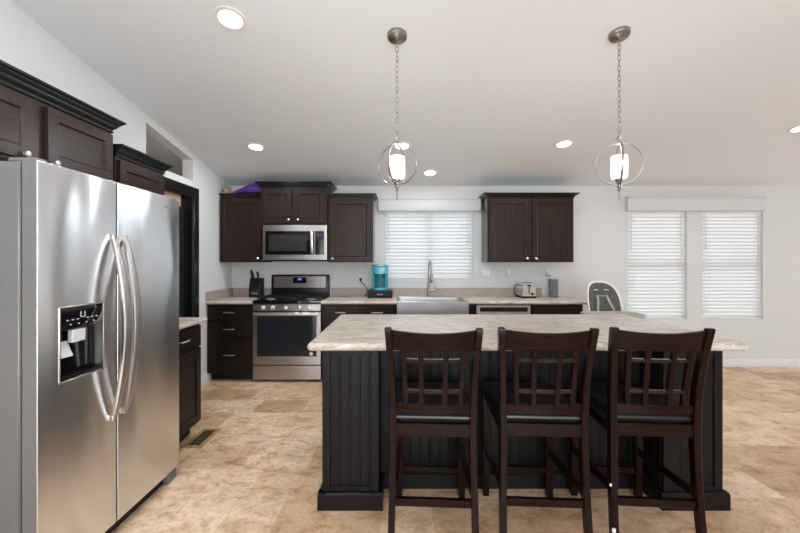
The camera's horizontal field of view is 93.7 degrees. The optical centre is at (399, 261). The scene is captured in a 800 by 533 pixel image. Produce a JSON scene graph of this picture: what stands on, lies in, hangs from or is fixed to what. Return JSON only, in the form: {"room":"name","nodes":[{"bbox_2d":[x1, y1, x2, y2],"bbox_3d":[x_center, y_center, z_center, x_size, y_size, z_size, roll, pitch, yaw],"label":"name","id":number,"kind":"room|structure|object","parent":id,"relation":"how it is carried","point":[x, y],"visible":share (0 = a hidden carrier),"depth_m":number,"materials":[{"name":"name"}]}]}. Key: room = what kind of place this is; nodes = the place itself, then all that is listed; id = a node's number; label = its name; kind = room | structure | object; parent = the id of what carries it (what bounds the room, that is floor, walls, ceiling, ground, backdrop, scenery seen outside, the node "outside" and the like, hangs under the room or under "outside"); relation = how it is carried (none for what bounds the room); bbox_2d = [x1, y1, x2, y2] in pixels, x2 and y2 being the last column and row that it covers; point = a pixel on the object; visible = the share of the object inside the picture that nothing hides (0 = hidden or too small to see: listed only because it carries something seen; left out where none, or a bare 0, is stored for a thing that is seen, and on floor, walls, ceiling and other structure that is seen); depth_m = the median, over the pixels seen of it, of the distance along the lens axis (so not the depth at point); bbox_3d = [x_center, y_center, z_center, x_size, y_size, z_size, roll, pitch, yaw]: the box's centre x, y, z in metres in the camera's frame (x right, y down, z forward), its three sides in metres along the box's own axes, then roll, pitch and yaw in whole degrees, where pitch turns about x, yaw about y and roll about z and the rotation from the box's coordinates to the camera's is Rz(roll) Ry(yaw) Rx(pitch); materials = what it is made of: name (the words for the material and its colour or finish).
{"room":"kitchen","nodes":[
{"label":"kitchen","id":0,"kind":"room"},
{"bbox_2d":[0,0,231,378],"bbox_3d":[-2.222,-0.171,0.900,0.110,3.031,8.100,0,0,0],"label":"wall","id":1,"kind":"structure","parent":0,"point":[25,45],"depth_m":2.91,"materials":[{"name":"paint"}]},
{"bbox_2d":[0,59,125,180],"bbox_3d":[-1.974,-0.695,1.895,0.382,0.420,1.100,0,0,0],"label":"upper cabinet","id":2,"kind":"object","parent":1,"relation":"attached to","point":[38,119],"visible":0.94,"depth_m":1.96,"materials":[{"name":"brown wood"}]},
{"bbox_2d":[113,144,173,195],"bbox_3d":[-1.977,-0.389,2.695,0.376,0.748,0.550,0,0,0],"label":"upper cabinet","id":3,"kind":"object","parent":1,"relation":"attached to","point":[132,167],"visible":0.28,"depth_m":2.61,"materials":[{"name":"brown wood"}]},
{"bbox_2d":[165,177,198,316],"bbox_3d":[-2.216,0.282,3.473,0.133,2.125,1.085,0,0,0],"label":"door","id":4,"kind":"structure","parent":1,"relation":"in","point":[188,196],"depth_m":3.90,"materials":[{"name":"paint"}]},
{"bbox_2d":[201,373,210,385],"bbox_3d":[-2.161,1.299,4.143,0.012,0.092,0.255,0,0,0],"label":"baseboard","id":5,"kind":"structure","parent":1,"relation":"attached to","point":[206,378],"depth_m":4.16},
{"bbox_2d":[206,288,232,300],"bbox_3d":[-2.156,0.385,4.504,0.018,0.105,0.648,0,0,0],"label":"backsplash","id":6,"kind":"structure","parent":1,"relation":"attached to","point":[216,294],"depth_m":4.44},
{"bbox_2d":[10,0,799,185],"bbox_3d":[4.160,-1.358,0.900,15.920,0.797,8.100,0,0,0],"label":"ceiling","id":7,"kind":"structure","parent":0,"point":[709,93],"depth_m":2.81,"materials":[{"name":"paint"}]},
{"bbox_2d":[213,6,246,31],"bbox_3d":[-0.998,-1.429,2.208,0.183,0.036,0.181,0,0,6],"label":"recessed light","id":8,"kind":"object","parent":7,"relation":"in","point":[229,18],"visible":1,"depth_m":2.20,"materials":[{"name":"white plastic"}]},
{"bbox_2d":[246,143,265,151],"bbox_3d":[-1.453,-1.158,3.783,0.183,0.036,0.181,0,0,6],"label":"recessed light","id":9,"kind":"object","parent":7,"relation":"in","point":[258,147],"visible":1,"depth_m":3.78,"materials":[{"name":"white plastic"}]},
{"bbox_2d":[378,27,416,199],"bbox_3d":[-0.018,-0.907,2.330,0.192,1.051,0.196,0,0,-22],"label":"pendant light","id":10,"kind":"object","parent":7,"relation":"hanging from","point":[396,35],"visible":1,"depth_m":2.30,"materials":[{"name":"silver metal"}]},
{"bbox_2d":[393,141,410,149],"bbox_3d":[0.020,-1.162,3.760,0.183,0.036,0.181,0,0,-6],"label":"recessed light","id":11,"kind":"object","parent":7,"relation":"in","point":[404,147],"visible":0.77,"depth_m":3.77,"materials":[{"name":"white plastic"}]},
{"bbox_2d":[422,170,437,175],"bbox_3d":[0.354,-1.048,4.420,0.183,0.036,0.181,0,0,6],"label":"recessed light","id":12,"kind":"object","parent":7,"relation":"in","point":[426,172],"visible":1,"depth_m":4.41,"materials":[{"name":"white plastic"}]},
{"bbox_2d":[554,139,573,148],"bbox_3d":[1.627,-1.169,3.720,0.183,0.036,0.181,0,0,6],"label":"recessed light","id":13,"kind":"object","parent":7,"relation":"in","point":[566,143],"visible":1,"depth_m":3.72,"materials":[{"name":"white plastic"}]},
{"bbox_2d":[595,26,643,199],"bbox_3d":[1.355,-0.908,2.318,0.192,1.053,0.196,0,0,-24],"label":"pendant light","id":14,"kind":"object","parent":7,"relation":"hanging from","point":[618,163],"visible":1,"depth_m":2.30,"materials":[{"name":"silver metal"}]},
{"bbox_2d":[787,125,799,132],"bbox_3d":[3.660,-1.220,3.420,0.183,0.036,0.181,0,0,6],"label":"recessed light","id":15,"kind":"object","parent":7,"relation":"in","point":[796,129],"visible":1,"depth_m":3.45,"materials":[{"name":"white plastic"}]},
{"bbox_2d":[112,367,799,532],"bbox_3d":[4.160,1.385,0.900,15.920,0.080,8.100,0,0,0],"label":"floor","id":16,"kind":"structure","parent":0,"point":[261,472],"depth_m":2.24,"materials":[{"name":"tile"}]},
{"bbox_2d":[0,157,178,532],"bbox_3d":[-1.718,0.469,1.899,0.824,1.752,0.925,0,0,0],"label":"refrigerator","id":17,"kind":"object","parent":16,"relation":"on","point":[89,264],"visible":1,"depth_m":1.65,"materials":[{"name":"silver metal"}]},
{"bbox_2d":[179,324,200,442],"bbox_3d":[-1.839,0.909,2.675,0.653,0.872,0.510,0,0,0],"label":"base cabinet","id":18,"kind":"object","parent":16,"relation":"on","point":[189,337],"visible":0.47,"depth_m":2.77,"materials":[{"name":"brown wood"}]},
{"bbox_2d":[179,317,206,329],"bbox_3d":[-1.843,0.455,2.683,0.643,0.036,0.565,0,0,0],"label":"countertop","id":19,"kind":"structure","parent":18,"relation":"on","point":[184,322],"depth_m":2.80,"materials":[{"name":"stone"}]},
{"bbox_2d":[181,429,220,447],"bbox_3d":[-1.512,1.342,2.868,0.145,0.006,0.305,0,0,0],"label":"floor vent","id":20,"kind":"object","parent":16,"relation":"in","point":[200,439],"visible":1,"depth_m":2.85,"materials":[{"name":"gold metal"}]},
{"bbox_2d":[207,304,253,379],"bbox_3d":[-1.907,0.909,4.494,0.515,0.872,0.668,0,0,0],"label":"base cabinet","id":21,"kind":"object","parent":16,"relation":"on","point":[229,326],"visible":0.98,"depth_m":4.19,"materials":[{"name":"brown wood"}]},
{"bbox_2d":[205,296,256,303],"bbox_3d":[-1.907,0.455,4.499,0.516,0.036,0.658,0,0,0],"label":"countertop","id":22,"kind":"structure","parent":21,"relation":"on","point":[232,299],"depth_m":4.26,"materials":[{"name":"stone"}]},
{"bbox_2d":[249,270,263,297],"bbox_3d":[-1.790,0.266,4.675,0.144,0.343,0.131,0,0,0],"label":"knife block","id":23,"kind":"object","parent":22,"relation":"on","point":[256,285],"visible":0.96,"depth_m":4.63,"materials":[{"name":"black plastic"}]},
{"bbox_2d":[253,274,329,379],"bbox_3d":[-1.265,0.752,4.479,0.762,1.185,0.678,0,0,0],"label":"gas range","id":24,"kind":"object","parent":16,"relation":"on","point":[286,320],"visible":0.98,"depth_m":4.18,"materials":[{"name":"silver metal"}]},
{"bbox_2d":[253,296,329,303],"bbox_3d":[-1.265,0.449,4.470,0.762,0.036,0.570,0,0,0],"label":"cooktop","id":25,"kind":"object","parent":24,"relation":"in","point":[263,299],"depth_m":4.24,"materials":[{"name":"black metal"}]},
{"bbox_2d":[322,304,396,330],"bbox_3d":[-0.460,0.909,4.494,0.841,0.872,0.668,0,0,0],"label":"base cabinet","id":26,"kind":"object","parent":16,"relation":"on","point":[330,313],"visible":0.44,"depth_m":4.19,"materials":[{"name":"brown wood"}]},
{"bbox_2d":[321,289,586,303],"bbox_3d":[0.612,0.410,4.499,2.986,0.126,0.658,0,0,0],"label":"countertop","id":27,"kind":"structure","parent":26,"relation":"on","point":[332,299],"depth_m":4.37,"materials":[{"name":"stone"}]},
{"bbox_2d":[372,265,388,289],"bbox_3d":[-0.243,0.190,4.649,0.198,0.312,0.267,0,0,0],"label":"coffee maker","id":28,"kind":"object","parent":27,"relation":"on","point":[379,272],"visible":1,"depth_m":4.56,"materials":[{"name":"teal plastic"}]},
{"bbox_2d":[427,260,435,296],"bbox_3d":[0.395,0.208,4.673,0.112,0.457,0.216,0,0,0],"label":"faucet","id":29,"kind":"object","parent":27,"relation":"on","point":[430,278],"visible":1,"depth_m":4.74,"materials":[{"name":"silver metal"}]},
{"bbox_2d":[397,297,468,313],"bbox_3d":[0.363,0.564,4.418,0.793,0.262,0.540,0,0,0],"label":"sink","id":30,"kind":"object","parent":27,"relation":"in","point":[405,305],"visible":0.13,"depth_m":4.15,"materials":[{"name":"metal"}]},
{"bbox_2d":[514,282,536,297],"bbox_3d":[1.520,0.344,4.631,0.241,0.186,0.277,0,0,0],"label":"toaster","id":31,"kind":"object","parent":27,"relation":"on","point":[523,289],"visible":0.99,"depth_m":4.51,"materials":[{"name":"silver metal"}]},
{"bbox_2d":[548,278,557,297],"bbox_3d":[1.905,0.321,4.660,0.112,0.233,0.112,0,0,0],"label":"smart speaker","id":32,"kind":"object","parent":27,"relation":"on","point":[552,282],"visible":0.99,"depth_m":4.62},
{"bbox_2d":[384,327,482,532],"bbox_3d":[0.160,0.817,1.900,0.430,1.057,0.567,0,0,3],"label":"counter chair","id":33,"kind":"object","parent":16,"relation":"on","point":[441,404],"visible":1,"depth_m":1.68,"materials":[{"name":"brown wood"}]},
{"bbox_2d":[396,382,469,421],"bbox_3d":[0.163,0.709,1.946,0.416,0.049,0.473,0,0,3],"label":"seat cushion","id":34,"kind":"object","parent":33,"relation":"on","point":[434,399],"depth_m":1.85,"materials":[{"name":"black leather"}]},
{"bbox_2d":[469,304,474,313],"bbox_3d":[0.405,0.909,4.496,0.880,0.872,0.664,0,0,0],"label":"base cabinet","id":35,"kind":"object","parent":16,"relation":"on","point":[471,306],"visible":0.02,"depth_m":4.21,"materials":[{"name":"brown wood"}]},
{"bbox_2d":[475,304,530,313],"bbox_3d":[1.157,0.912,4.490,0.609,0.865,0.671,0,0,0],"label":"dishwasher","id":36,"kind":"object","parent":16,"relation":"on","point":[479,308],"visible":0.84,"depth_m":4.19,"materials":[{"name":"metal"}]},
{"bbox_2d":[317,351,730,510],"bbox_3d":[0.670,0.912,2.579,2.234,0.866,1.104,0,0,0],"label":"kitchen island","id":37,"kind":"object","parent":16,"relation":"on","point":[355,384],"visible":0.31,"depth_m":2.06,"materials":[{"name":"grey paint"}]},
{"bbox_2d":[307,314,747,350],"bbox_3d":[0.682,0.455,2.552,2.359,0.045,1.120,0,0,0],"label":"island countertop","id":38,"kind":"structure","parent":37,"relation":"on","point":[348,332],"depth_m":2.51,"materials":[{"name":"stone"}]},
{"bbox_2d":[481,327,598,532],"bbox_3d":[0.661,0.817,1.900,0.430,1.057,0.567,0,0,3],"label":"counter chair","id":39,"kind":"object","parent":16,"relation":"on","point":[509,403],"visible":1,"depth_m":1.68,"materials":[{"name":"brown wood"}]},
{"bbox_2d":[481,382,579,421],"bbox_3d":[0.664,0.709,1.946,0.416,0.049,0.473,0,0,3],"label":"seat cushion","id":40,"kind":"object","parent":39,"relation":"on","point":[490,389],"depth_m":1.87,"materials":[{"name":"black leather"}]},
{"bbox_2d":[529,304,582,313],"bbox_3d":[1.760,0.909,4.494,0.589,0.872,0.668,0,0,0],"label":"base cabinet","id":41,"kind":"object","parent":16,"relation":"on","point":[535,308],"visible":0.03,"depth_m":4.19,"materials":[{"name":"brown wood"}]},
{"bbox_2d":[580,281,646,318],"bbox_3d":[2.088,0.771,3.792,0.596,1.132,0.645,0,0,0],"label":"high chair","id":42,"kind":"object","parent":16,"relation":"on","point":[602,297],"visible":0.43,"depth_m":3.95,"materials":[{"name":"white plastic"}]},
{"bbox_2d":[580,311,646,318],"bbox_3d":[2.060,0.521,3.635,0.540,0.048,0.330,0,0,0],"label":"tray","id":43,"kind":"object","parent":42,"relation":"on","point":[638,315],"depth_m":3.76,"materials":[{"name":"plastic"}]},
{"bbox_2d":[569,327,715,532],"bbox_3d":[1.166,0.817,1.900,0.430,1.057,0.567,0,0,4],"label":"counter chair","id":44,"kind":"object","parent":16,"relation":"on","point":[621,408],"visible":0.98,"depth_m":1.69,"materials":[{"name":"brown wood"}]},
{"bbox_2d":[569,381,690,422],"bbox_3d":[1.169,0.709,1.946,0.416,0.049,0.473,0,0,4],"label":"seat cushion","id":45,"kind":"object","parent":44,"relation":"on","point":[598,392],"depth_m":1.84,"materials":[{"name":"black leather"}]},
{"bbox_2d":[232,186,799,358],"bbox_3d":[4.917,0.163,4.890,14.407,2.365,0.120,0,0,0],"label":"wall","id":46,"kind":"structure","parent":0,"point":[599,218],"depth_m":4.83,"materials":[{"name":"paint"}]},
{"bbox_2d":[219,193,271,261],"bbox_3d":[-1.907,-0.409,4.641,0.517,0.822,0.374,0,0,0],"label":"upper cabinet","id":47,"kind":"object","parent":46,"relation":"attached to","point":[241,229],"visible":0.89,"depth_m":4.49,"materials":[{"name":"brown wood"}]},
{"bbox_2d":[222,188,232,192],"bbox_3d":[-2.103,-0.861,4.566,0.131,0.079,0.132,0,0,0],"label":"bundle","id":48,"kind":"object","parent":47,"relation":"on","point":[224,190],"visible":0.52,"depth_m":4.52,"materials":[{"name":"beige"}]},
{"bbox_2d":[233,183,260,192],"bbox_3d":[-1.849,-0.893,4.619,0.397,0.145,0.261,0,0,0],"label":"fabric bag","id":49,"kind":"object","parent":47,"relation":"on","point":[254,187],"visible":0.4,"depth_m":4.50,"materials":[{"name":"purple fabric"}]},
{"bbox_2d":[233,288,270,295],"bbox_3d":[-1.897,0.385,4.819,0.497,0.105,0.018,0,0,0],"label":"backsplash","id":50,"kind":"structure","parent":46,"relation":"attached to","point":[236,291],"depth_m":4.81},
{"bbox_2d":[251,266,255,274],"bbox_3d":[-1.885,0.110,4.825,0.075,0.114,0.009,0,0,0],"label":"wall outlet","id":51,"kind":"object","parent":46,"relation":"attached to","point":[253,268],"visible":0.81,"depth_m":4.82,"materials":[{"name":"white plastic"}]},
{"bbox_2d":[254,181,336,224],"bbox_3d":[-1.256,-0.693,4.609,0.899,0.505,0.438,0,0,0],"label":"upper cabinet","id":52,"kind":"object","parent":46,"relation":"attached to","point":[282,202],"visible":0.96,"depth_m":4.43,"materials":[{"name":"brown wood"}]},
{"bbox_2d":[263,225,327,260],"bbox_3d":[-1.244,-0.223,4.611,0.757,0.430,0.434,0,0,0],"label":"microwave","id":53,"kind":"object","parent":52,"relation":"attached to","point":[280,242],"visible":0.98,"depth_m":4.43,"materials":[{"name":"silver metal"}]},
{"bbox_2d":[328,193,377,261],"bbox_3d":[-0.574,-0.409,4.641,0.578,0.822,0.374,0,0,0],"label":"upper cabinet","id":54,"kind":"object","parent":46,"relation":"attached to","point":[351,216],"visible":1,"depth_m":4.49,"materials":[{"name":"brown wood"}]},
{"bbox_2d":[358,273,363,281],"bbox_3d":[-0.505,0.200,4.825,0.078,0.114,0.009,0,0,0],"label":"wall outlet","id":55,"kind":"object","parent":46,"relation":"attached to","point":[360,275],"visible":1,"depth_m":4.82,"materials":[{"name":"white plastic"}]},
{"bbox_2d":[385,212,472,277],"bbox_3d":[0.372,-0.220,4.853,1.141,0.866,0.058,0,0,0],"label":"window blind","id":56,"kind":"object","parent":46,"relation":"attached to","point":[412,239],"visible":0.88,"depth_m":4.85,"materials":[{"name":"white plastic"}]},
{"bbox_2d":[378,198,480,211],"bbox_3d":[0.375,-0.733,4.788,1.322,0.165,0.081,0,0,0],"label":"window valance","id":57,"kind":"object","parent":46,"relation":"attached to","point":[384,204],"visible":1,"depth_m":4.75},
{"bbox_2d":[331,288,541,295],"bbox_3d":[0.469,0.385,4.819,2.701,0.105,0.018,0,0,0],"label":"backsplash","id":58,"kind":"structure","parent":46,"relation":"attached to","point":[334,291],"depth_m":4.81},
{"bbox_2d":[481,268,490,276],"bbox_3d":[1.108,0.140,4.823,0.118,0.114,0.012,0,0,0],"label":"light switch","id":59,"kind":"object","parent":46,"relation":"attached to","point":[485,272],"visible":1,"depth_m":4.82,"materials":[{"name":"white plastic"}]},
{"bbox_2d":[506,268,511,276],"bbox_3d":[1.400,0.130,4.823,0.075,0.114,0.012,0,0,0],"label":"light switch","id":60,"kind":"object","parent":46,"relation":"attached to","point":[508,270],"visible":1,"depth_m":4.82,"materials":[{"name":"white plastic"}]},
{"bbox_2d":[478,192,579,261],"bbox_3d":[1.569,-0.411,4.639,1.143,0.827,0.378,0,0,0],"label":"upper cabinet","id":61,"kind":"object","parent":46,"relation":"attached to","point":[516,226],"visible":0.98,"depth_m":4.49,"materials":[{"name":"brown wood"}]},
{"bbox_2d":[545,268,549,276],"bbox_3d":[1.898,0.130,4.825,0.075,0.114,0.009,0,0,0],"label":"wall outlet","id":62,"kind":"object","parent":46,"relation":"attached to","point":[547,270],"visible":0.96,"depth_m":4.82,"materials":[{"name":"white plastic"}]},
{"bbox_2d":[627,212,685,318],"bbox_3d":[3.310,0.039,4.853,0.766,1.384,0.058,0,0,0],"label":"window blind","id":63,"kind":"object","parent":46,"relation":"attached to","point":[656,245],"visible":0.93,"depth_m":4.85,"materials":[{"name":"white plastic"}]},
{"bbox_2d":[647,316,681,316],"bbox_3d":[3.310,0.039,4.928,0.770,1.388,0.035,0,0,0],"label":"window","id":64,"kind":"structure","parent":46,"relation":"in","point":[647,316],"depth_m":4.91,"materials":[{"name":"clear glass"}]},
{"bbox_2d":[625,196,766,211],"bbox_3d":[3.768,-0.744,4.785,1.745,0.187,0.087,0,0,0],"label":"window valance","id":65,"kind":"object","parent":46,"relation":"attached to","point":[632,203],"visible":1,"depth_m":4.75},
{"bbox_2d":[702,316,756,316],"bbox_3d":[4.280,0.039,4.928,0.790,1.388,0.035,0,0,0],"label":"window","id":66,"kind":"structure","parent":46,"relation":"in","point":[702,316],"depth_m":4.91,"materials":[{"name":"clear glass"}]},
{"bbox_2d":[702,211,761,318],"bbox_3d":[4.280,0.039,4.853,0.786,1.384,0.058,0,0,0],"label":"window blind","id":67,"kind":"object","parent":46,"relation":"attached to","point":[731,241],"visible":0.99,"depth_m":4.85,"materials":[{"name":"white plastic"}]},
{"bbox_2d":[723,359,799,366],"bbox_3d":[7.035,1.299,4.824,9.930,0.092,0.012,0,0,0],"label":"baseboard","id":68,"kind":"structure","parent":46,"relation":"attached to","point":[726,362],"depth_m":4.82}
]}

